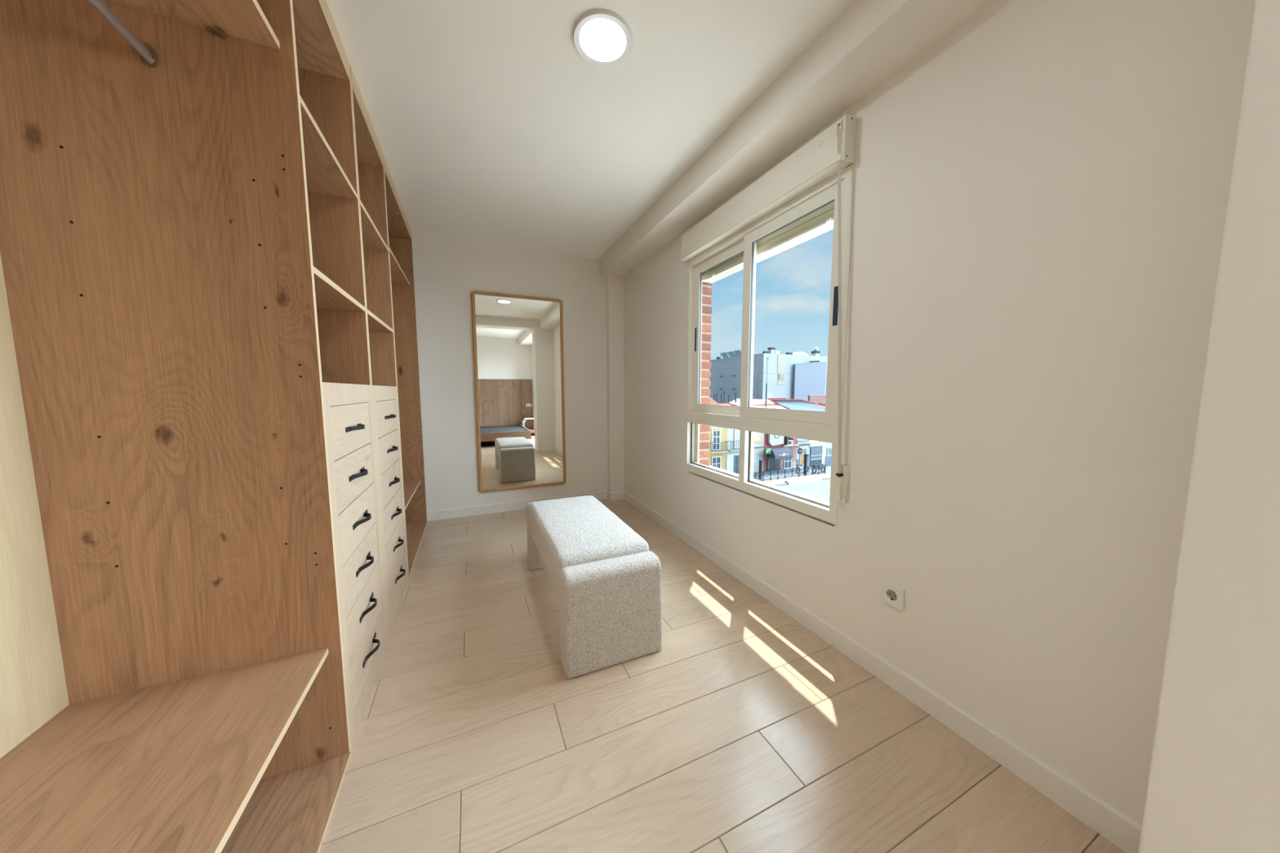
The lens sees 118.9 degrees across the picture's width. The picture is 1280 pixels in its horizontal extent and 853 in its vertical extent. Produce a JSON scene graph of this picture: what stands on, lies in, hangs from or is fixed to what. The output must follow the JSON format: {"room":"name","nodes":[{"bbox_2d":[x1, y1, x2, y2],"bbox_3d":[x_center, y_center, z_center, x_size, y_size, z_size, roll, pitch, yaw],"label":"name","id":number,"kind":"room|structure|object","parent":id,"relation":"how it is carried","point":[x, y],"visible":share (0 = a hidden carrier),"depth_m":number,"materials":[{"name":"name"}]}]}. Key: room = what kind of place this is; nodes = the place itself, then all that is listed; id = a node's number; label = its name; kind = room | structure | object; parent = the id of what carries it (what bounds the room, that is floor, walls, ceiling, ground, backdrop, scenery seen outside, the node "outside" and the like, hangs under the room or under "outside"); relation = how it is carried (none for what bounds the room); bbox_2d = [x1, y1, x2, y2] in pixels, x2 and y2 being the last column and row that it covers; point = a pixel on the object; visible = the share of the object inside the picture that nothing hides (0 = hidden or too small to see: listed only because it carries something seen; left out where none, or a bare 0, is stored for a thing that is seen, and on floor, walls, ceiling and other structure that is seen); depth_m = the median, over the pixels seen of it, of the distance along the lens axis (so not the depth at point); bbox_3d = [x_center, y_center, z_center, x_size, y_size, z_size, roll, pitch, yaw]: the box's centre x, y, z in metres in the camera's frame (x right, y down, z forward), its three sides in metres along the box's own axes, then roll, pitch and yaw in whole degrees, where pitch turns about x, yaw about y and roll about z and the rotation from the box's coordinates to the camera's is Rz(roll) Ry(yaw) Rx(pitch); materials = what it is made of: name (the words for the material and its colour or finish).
{"room":"walk-in closet","nodes":[
{"label":"walk-in closet","id":0,"kind":"room"},
{"bbox_2d":[411,231,608,511],"bbox_3d":[-1.261,-0.427,3.643,2.620,2.500,0.100,-2,6,-24],"label":"wall","id":1,"kind":"structure","parent":0,"point":[447,270],"depth_m":3.49,"materials":[{"name":"paint"}]},
{"bbox_2d":[426,490,607,520],"bbox_3d":[-1.137,0.774,3.749,1.709,0.088,0.012,-2,6,-24],"label":"baseboard","id":2,"kind":"structure","parent":1,"relation":"attached to","point":[433,515],"depth_m":3.61,"materials":[{"name":"white paint"}]},
{"bbox_2d":[471,290,565,492],"bbox_3d":[-1.137,-0.313,3.637,0.819,1.846,0.030,-2,6,-24],"label":"mirror","id":3,"kind":"object","parent":1,"relation":"attached to","point":[518,340],"visible":1,"depth_m":3.62,"materials":[{"name":"brown mirror"}]},
{"bbox_2d":[605,275,624,492],"bbox_3d":[-0.258,-0.385,4.005,0.170,2.347,0.087,-2,6,-24],"label":"column","id":4,"kind":"structure","parent":1,"relation":"attached to","point":[615,284],"depth_m":3.96,"materials":[{"name":"paint"}]},
{"bbox_2d":[607,490,623,501],"bbox_3d":[-0.268,0.742,4.094,0.160,0.088,0.089,-2,6,-24],"label":"baseboard","id":5,"kind":"structure","parent":1,"relation":"attached to","point":[615,495],"depth_m":4.05,"materials":[{"name":"white paint"}]},
{"bbox_2d":[326,0,852,259],"bbox_3d":[-0.669,-1.421,0.206,4.255,0.120,6.662,-2,6,-24],"label":"ceiling","id":6,"kind":"structure","parent":0,"point":[491,125],"depth_m":1.73,"materials":[{"name":"paint"}]},
{"bbox_2d":[573,8,632,66],"bbox_3d":[-0.141,-1.470,1.438,0.224,0.015,0.224,-2,6,-24],"label":"recessed light","id":7,"kind":"object","parent":6,"relation":"in","point":[602,37],"visible":1,"depth_m":1.43,"materials":[{"name":"white plastic"}]},
{"bbox_2d":[579,18,626,60],"bbox_3d":[-0.141,-1.470,1.438,0.175,0.004,0.175,-2,6,-24],"label":"diffuser","id":8,"kind":"object","parent":7,"relation":"attached to","point":[600,39],"depth_m":1.43,"materials":[{"name":"white plastic"}]},
{"bbox_2d":[319,498,1125,852],"bbox_3d":[-0.668,1.158,0.448,4.255,0.060,6.662,-2,6,-24],"label":"floor","id":9,"kind":"structure","parent":0,"point":[747,731],"depth_m":1.26,"materials":[{"name":"laminate"}]},
{"bbox_2d":[0,0,387,852],"bbox_3d":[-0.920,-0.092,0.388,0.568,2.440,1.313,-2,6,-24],"label":"wardrobe","id":10,"kind":"object","parent":9,"relation":"on","point":[177,766],"visible":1,"depth_m":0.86,"materials":[{"name":"brown wood"}]},
{"bbox_2d":[0,647,328,852],"bbox_3d":[-0.935,0.755,0.471,0.523,0.019,1.294,-2,6,-24],"label":"shelf","id":11,"kind":"object","parent":10,"relation":"attached to","point":[174,766],"depth_m":0.80,"materials":[{"name":"brown wood"}]},
{"bbox_2d":[105,0,279,49],"bbox_3d":[-0.935,-0.949,0.312,0.525,0.019,1.294,-2,6,-24],"label":"shelf","id":12,"kind":"object","parent":10,"relation":"attached to","point":[245,20],"depth_m":0.92,"materials":[{"name":"brown wood"}]},
{"bbox_2d":[299,94,357,199],"bbox_3d":[-1.314,-0.923,1.201,0.554,0.019,0.588,-2,6,-24],"label":"shelf","id":13,"kind":"object","parent":10,"relation":"attached to","point":[326,178],"depth_m":1.36,"materials":[{"name":"brown wood"}]},
{"bbox_2d":[313,266,364,311],"bbox_3d":[-1.314,-0.467,1.244,0.554,0.019,0.588,-2,6,-24],"label":"shelf","id":14,"kind":"object","parent":10,"relation":"attached to","point":[330,297],"depth_m":1.40,"materials":[{"name":"brown wood"}]},
{"bbox_2d":[320,0,412,238],"bbox_3d":[-1.165,-1.449,1.476,0.019,0.059,3.721,-2,6,-24],"label":"fascia","id":15,"kind":"object","parent":10,"relation":"on","point":[325,5],"visible":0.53,"depth_m":1.68,"materials":[{"name":"brown wood"}]},
{"bbox_2d":[351,80,408,639],"bbox_3d":[-1.565,-0.229,1.855,0.594,2.440,0.648,-2,6,-24],"label":"wardrobe","id":16,"kind":"object","parent":9,"relation":"on","point":[370,166],"visible":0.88,"depth_m":2.09,"materials":[{"name":"brown wood"}]},
{"bbox_2d":[360,200,388,251],"bbox_3d":[-1.574,-0.978,1.781,0.554,0.019,0.610,-2,6,-24],"label":"shelf","id":17,"kind":"object","parent":16,"relation":"attached to","point":[372,241],"depth_m":1.96,"materials":[{"name":"brown wood"}]},
{"bbox_2d":[367,309,393,333],"bbox_3d":[-1.574,-0.522,1.823,0.554,0.019,0.610,-2,6,-24],"label":"shelf","id":18,"kind":"object","parent":16,"relation":"attached to","point":[375,325],"depth_m":1.98,"materials":[{"name":"brown wood"}]},
{"bbox_2d":[383,166,427,577],"bbox_3d":[-1.940,-0.304,2.659,0.568,2.440,1.132,-2,6,-24],"label":"wardrobe","id":19,"kind":"object","parent":9,"relation":"on","point":[400,241],"visible":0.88,"depth_m":3.20,"materials":[{"name":"brown wood"}]},
{"bbox_2d":[389,247,409,285],"bbox_3d":[-1.951,-1.135,2.577,0.525,0.019,1.094,-2,6,-24],"label":"shelf","id":20,"kind":"object","parent":19,"relation":"attached to","point":[398,277],"depth_m":2.87,"materials":[{"name":"brown wood"}]},
{"bbox_2d":[403,480,420,510],"bbox_3d":[-1.951,0.535,2.733,0.523,0.019,1.094,-2,6,-24],"label":"shelf","id":21,"kind":"object","parent":19,"relation":"attached to","point":[410,486],"depth_m":3.03,"materials":[{"name":"brown wood"}]},
{"bbox_2d":[526,495,661,679],"bbox_3d":[-0.332,0.735,2.112,0.437,0.472,1.155,-2,6,-24],"label":"bench","id":22,"kind":"object","parent":9,"relation":"on","point":[605,578],"visible":1,"depth_m":1.63,"materials":[{"name":"fabric"}]},
{"bbox_2d":[528,495,648,569],"bbox_3d":[-0.332,0.544,2.094,0.437,0.089,0.918,-2,6,-24],"label":"seat cushion","id":23,"kind":"object","parent":22,"relation":"on","point":[581,530],"depth_m":1.88,"materials":[{"name":"fabric"}]},
{"bbox_2d":[622,0,1255,825],"bbox_3d":[1.195,-0.195,1.157,0.173,2.500,6.462,-2,6,-24],"label":"wall","id":24,"kind":"structure","parent":0,"point":[1041,193],"depth_m":1.11,"materials":[{"name":"paint"}]},
{"bbox_2d":[698,279,711,466],"bbox_3d":[0.469,-0.381,2.870,0.099,1.400,0.101,-2,6,-24],"label":"brick column","id":25,"kind":"structure","parent":24,"relation":"attached to","point":[706,328],"depth_m":2.82,"materials":[{"name":"brick"}]},
{"bbox_2d":[684,162,854,524],"bbox_3d":[0.707,-0.553,2.246,0.201,1.890,1.500,-2,6,-24],"label":"window","id":26,"kind":"structure","parent":24,"relation":"in","point":[815,425],"depth_m":2.10,"materials":[{"name":"beige metal"}]},
{"bbox_2d":[702,201,834,281],"bbox_3d":[0.696,-1.085,2.173,0.031,0.184,1.202,-2,6,-24],"label":"roller shutter","id":27,"kind":"object","parent":26,"relation":"attached to","point":[824,215],"visible":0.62,"depth_m":2.01,"materials":[{"name":"beige plastic"}]},
{"bbox_2d":[680,112,856,261],"bbox_3d":[0.587,-1.228,2.128,0.069,0.176,1.308,-2,6,-24],"label":"box","id":28,"kind":"object","parent":26,"relation":"attached to","point":[815,161],"visible":1,"depth_m":1.86,"materials":[{"name":"beige metal"}]},
{"bbox_2d":[835,120,842,134],"bbox_3d":[0.812,-1.220,1.543,0.005,0.041,0.025,-2,6,-24],"label":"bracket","id":29,"kind":"object","parent":28,"relation":"attached to","point":[838,122],"depth_m":1.54,"materials":[{"name":"plastic"}]},
{"bbox_2d":[835,124,848,503],"bbox_3d":[0.855,-0.446,1.592,0.102,1.567,0.041,1,5,10],"label":"strap","id":30,"kind":"object","parent":28,"relation":"hanging from","point":[842,477],"visible":1,"depth_m":1.61,"materials":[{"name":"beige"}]},
{"bbox_2d":[599,0,991,276],"bbox_3d":[0.499,-1.463,2.113,0.242,0.173,3.962,-2,6,-24],"label":"beam","id":31,"kind":"structure","parent":24,"relation":"attached to","point":[868,42],"depth_m":1.58,"materials":[{"name":"paint"}]},
{"bbox_2d":[623,490,1142,852],"bbox_3d":[0.542,0.890,2.499,0.012,0.088,3.522,-2,6,-24],"label":"baseboard","id":32,"kind":"structure","parent":24,"relation":"attached to","point":[1108,822],"depth_m":1.29,"materials":[{"name":"white paint"}]},
{"bbox_2d":[880,579,905,610],"bbox_3d":[0.987,0.659,1.478,0.011,0.086,0.086,-2,6,-24],"label":"wall socket","id":33,"kind":"object","parent":24,"relation":"attached to","point":[890,592],"visible":1,"depth_m":1.47,"materials":[{"name":"plastic"}]},
{"bbox_2d":[1138,0,1279,852],"bbox_3d":[1.191,-0.063,0.563,0.347,2.347,0.342,-2,6,-24],"label":"wall","id":34,"kind":"structure","parent":24,"relation":"attached to","point":[1214,783],"depth_m":0.62,"materials":[{"name":"paint"}]},
{"label":"outside","id":35,"kind":"structure","parent":0,"visible":0},
{"bbox_2d":[752,464,831,502],"bbox_3d":[21.459,-1.958,123.871,180.000,0.300,192.000,-2,6,-24],"label":"street","id":36,"kind":"structure","parent":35,"point":[820,490],"depth_m":38.11,"materials":[{"name":"white concrete"}]},
{"bbox_2d":[708,395,719,404],"bbox_3d":[4.581,0.784,36.786,6.200,10.500,3.000,-2,6,-24],"label":"roof","id":37,"kind":"structure","parent":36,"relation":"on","point":[713,402],"depth_m":35.89,"materials":[{"name":"tile"}]},
{"bbox_2d":[707,426,728,470],"bbox_3d":[4.125,1.156,44.344,8.300,8.350,9.750,-2,6,-24],"label":"house","id":38,"kind":"structure","parent":36,"relation":"on","point":[718,449],"depth_m":41.59,"materials":[{"name":"yellow paint"}]},
{"bbox_2d":[718,403,739,474],"bbox_3d":[9.342,1.145,46.576,3.040,7.950,9.550,-2,6,-24],"label":"house","id":39,"kind":"structure","parent":36,"relation":"on","point":[733,435],"depth_m":42.54,"materials":[{"name":"paint"}]},
{"bbox_2d":[726,402,764,472],"bbox_3d":[11.742,0.982,47.776,2.290,8.050,9.300,-2,6,-24],"label":"house","id":40,"kind":"structure","parent":36,"relation":"on","point":[758,449],"depth_m":44.12,"materials":[{"name":"white paint"}]},
{"bbox_2d":[758,460,762,479],"bbox_3d":[13.023,4.670,40.830,0.378,2.000,0.378,-2,6,-24],"label":"bollard","id":41,"kind":"object","parent":36,"relation":"on","point":[760,461],"visible":0.97,"depth_m":40.69,"materials":[{"name":"metal"}]},
{"bbox_2d":[709,353,827,408],"bbox_3d":[27.523,-6.949,84.910,32.206,16.900,15.390,-2,6,-24],"label":"apartment block","id":42,"kind":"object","parent":36,"relation":"on","point":[725,376],"visible":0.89,"depth_m":77.07,"materials":[{"name":"paint"}]},
{"bbox_2d":[720,352,728,358],"bbox_3d":[17.432,-14.622,77.786,0.950,1.362,2.020,-2,6,-24],"label":"solar panel","id":43,"kind":"object","parent":42,"relation":"on","point":[724,355],"visible":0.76,"depth_m":77.77,"materials":[{"name":"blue glass"}]},
{"bbox_2d":[726,351,737,357],"bbox_3d":[18.798,-14.714,77.280,2.178,1.366,0.877,2,6,21],"label":"solar panel","id":44,"kind":"object","parent":42,"relation":"on","point":[731,354],"visible":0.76,"depth_m":77.21,"materials":[{"name":"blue glass"}]},
{"bbox_2d":[733,350,741,356],"bbox_3d":[19.925,-14.831,76.840,1.902,1.432,0.870,2,6,21],"label":"solar panel","id":45,"kind":"object","parent":42,"relation":"on","point":[738,353],"visible":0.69,"depth_m":76.77,"materials":[{"name":"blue glass"}]},
{"bbox_2d":[767,347,775,353],"bbox_3d":[26.785,-15.377,77.042,1.100,1.350,1.000,-2,6,-24],"label":"chimney","id":46,"kind":"object","parent":42,"relation":"on","point":[771,350],"visible":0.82,"depth_m":76.73,"materials":[{"name":"metal"}]},
{"bbox_2d":[792,351,808,355],"bbox_3d":[33.706,-15.541,80.794,4.400,0.730,2.000,-2,6,-24],"label":"shed","id":47,"kind":"object","parent":42,"relation":"on","point":[795,353],"visible":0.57,"depth_m":79.78,"materials":[{"name":"white"}]},
{"bbox_2d":[811,346,820,355],"bbox_3d":[38.499,-16.330,82.873,1.300,2.150,1.200,-2,6,-24],"label":"ventilator","id":48,"kind":"object","parent":42,"relation":"on","point":[815,353],"visible":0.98,"depth_m":82.48,"materials":[{"name":"metal"}]},
{"bbox_2d":[763,433,799,471],"bbox_3d":[15.191,1.513,49.319,5.200,6.700,9.400,-2,6,-24],"label":"house","id":49,"kind":"structure","parent":36,"relation":"on","point":[770,464],"depth_m":45.17,"materials":[{"name":"red paint"}]},
{"bbox_2d":[730,398,785,408],"bbox_3d":[12.824,-2.227,48.622,10.100,2.480,9.700,-2,6,-24],"label":"roof","id":50,"kind":"structure","parent":49,"relation":"on","point":[758,402],"depth_m":48.49,"materials":[{"name":"tile"}]},
{"bbox_2d":[764,358,768,407],"bbox_3d":[15.891,-5.183,47.358,0.500,6.800,0.140,-2,6,-24],"label":"mast","id":51,"kind":"object","parent":50,"relation":"on","point":[767,358],"visible":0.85,"depth_m":47.33,"materials":[{"name":"metal"}]},
{"bbox_2d":[765,448,770,453],"bbox_3d":[14.775,2.895,44.171,0.770,0.590,0.615,-2,6,-24],"label":"sign","id":52,"kind":"object","parent":49,"relation":"attached to","point":[767,450],"visible":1,"depth_m":43.91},
{"bbox_2d":[767,446,792,459],"bbox_3d":[16.545,3.124,44.558,2.700,1.220,1.235,-2,6,-24],"label":"awning","id":53,"kind":"object","parent":49,"relation":"attached to","point":[781,452],"visible":1,"depth_m":44.21,"materials":[{"name":"grey fabric"}]},
{"bbox_2d":[788,440,793,444],"bbox_3d":[18.206,1.955,46.193,0.950,0.540,0.420,-2,6,-24],"label":"air conditioner","id":54,"kind":"object","parent":49,"relation":"on","point":[790,442],"visible":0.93,"depth_m":46.08,"materials":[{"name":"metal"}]},
{"bbox_2d":[795,446,802,453],"bbox_3d":[19.301,2.875,46.166,0.758,0.928,0.720,-2,6,-24],"label":"round sign","id":55,"kind":"object","parent":49,"relation":"attached to","point":[799,450],"visible":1,"depth_m":45.83,"materials":[{"name":"metal"}]},
{"bbox_2d":[768,399,825,411],"bbox_3d":[21.543,0.146,54.716,14.210,8.410,10.144,-2,6,-24],"label":"hipped roof","id":56,"kind":"structure","parent":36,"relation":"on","point":[793,404],"depth_m":50.67,"materials":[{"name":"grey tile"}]},
{"bbox_2d":[767,392,772,398],"bbox_3d":[18.114,-3.982,52.935,0.830,1.565,0.120,-2,6,-24],"label":"satellite dish","id":57,"kind":"object","parent":56,"relation":"on","point":[769,395],"visible":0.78,"depth_m":52.85,"materials":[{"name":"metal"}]},
{"bbox_2d":[788,436,810,467],"bbox_3d":[18.474,2.756,51.042,2.100,3.900,9.160,-2,6,-24],"label":"house","id":58,"kind":"structure","parent":36,"relation":"on","point":[804,444],"depth_m":46.97,"materials":[{"name":"paint"}]},
{"bbox_2d":[795,463,808,473],"bbox_3d":[18.936,4.817,44.049,1.980,1.100,0.680,-2,6,-24],"label":"motorcycle","id":59,"kind":"object","parent":36,"relation":"on","point":[801,466],"visible":0.56,"depth_m":43.76,"materials":[{"name":"metal"}]},
{"bbox_2d":[785,475,822,484],"bbox_3d":[17.044,5.676,39.787,4.617,0.769,1.150,-2,6,-24],"label":"tarpaulin","id":60,"kind":"object","parent":36,"relation":"on","point":[793,480],"visible":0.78,"depth_m":39.73,"materials":[{"name":"white"}]},
{"bbox_2d":[803,453,807,475],"bbox_3d":[18.553,4.319,42.400,0.378,2.400,0.378,-2,6,-24],"label":"bollard","id":61,"kind":"object","parent":36,"relation":"on","point":[805,455],"visible":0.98,"depth_m":42.26,"materials":[{"name":"metal"}]},
{"bbox_2d":[792,361,826,400],"bbox_3d":[35.777,-5.889,79.986,8.880,15.700,0.440,-2,6,-24],"label":"block","id":62,"kind":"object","parent":36,"relation":"on","point":[809,379],"visible":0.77,"depth_m":79.32,"materials":[{"name":"paint"}]},
{"bbox_2d":[807,395,826,407],"bbox_3d":[32.257,-0.847,63.171,9.700,8.800,2.250,-2,6,-24],"label":"wall","id":63,"kind":"structure","parent":36,"relation":"on","point":[818,399],"depth_m":62.15,"materials":[{"name":"paint"}]},
{"bbox_2d":[812,462,824,473],"bbox_3d":[20.764,4.832,43.881,1.980,1.100,0.680,-2,6,-24],"label":"motorcycle","id":64,"kind":"object","parent":36,"relation":"on","point":[821,464],"visible":0.69,"depth_m":43.72,"materials":[{"name":"metal"}]},
{"bbox_2d":[808,440,831,466],"bbox_3d":[22.497,2.982,52.903,6.740,3.100,9.100,-2,6,-24],"label":"house","id":65,"kind":"structure","parent":36,"relation":"on","point":[820,452],"depth_m":48.17,"materials":[{"name":"white paint"}]},
{"bbox_3d":[18.611,12.010,8.545,80.000,0.200,58.300,-2,6,-24],"label":"ground","id":66,"kind":"structure","parent":0,"visible":0},
{"bbox_2d":[774,477,831,485],"bbox_3d":[10.344,7.653,36.550,32.000,3.260,0.300,-2,6,-24],"label":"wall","id":67,"kind":"structure","parent":66,"relation":"on","point":[830,477],"depth_m":38.39,"materials":[{"name":"concrete"}]},
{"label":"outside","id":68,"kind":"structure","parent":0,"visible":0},
{"bbox_2d":[760,473,831,484],"bbox_3d":[10.188,5.960,37.477,24.600,0.060,2.000,-2,6,-24],"label":"pavement","id":69,"kind":"structure","parent":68,"point":[780,481],"depth_m":40.33,"materials":[{"name":"white concrete"}]},
{"bbox_2d":[752,464,826,481],"bbox_3d":[15.650,5.118,40.753,12.170,1.120,0.060,-2,6,-24],"label":"fence","id":70,"kind":"object","parent":69,"relation":"on","point":[824,467],"visible":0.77,"depth_m":41.08,"materials":[{"name":"metal"}]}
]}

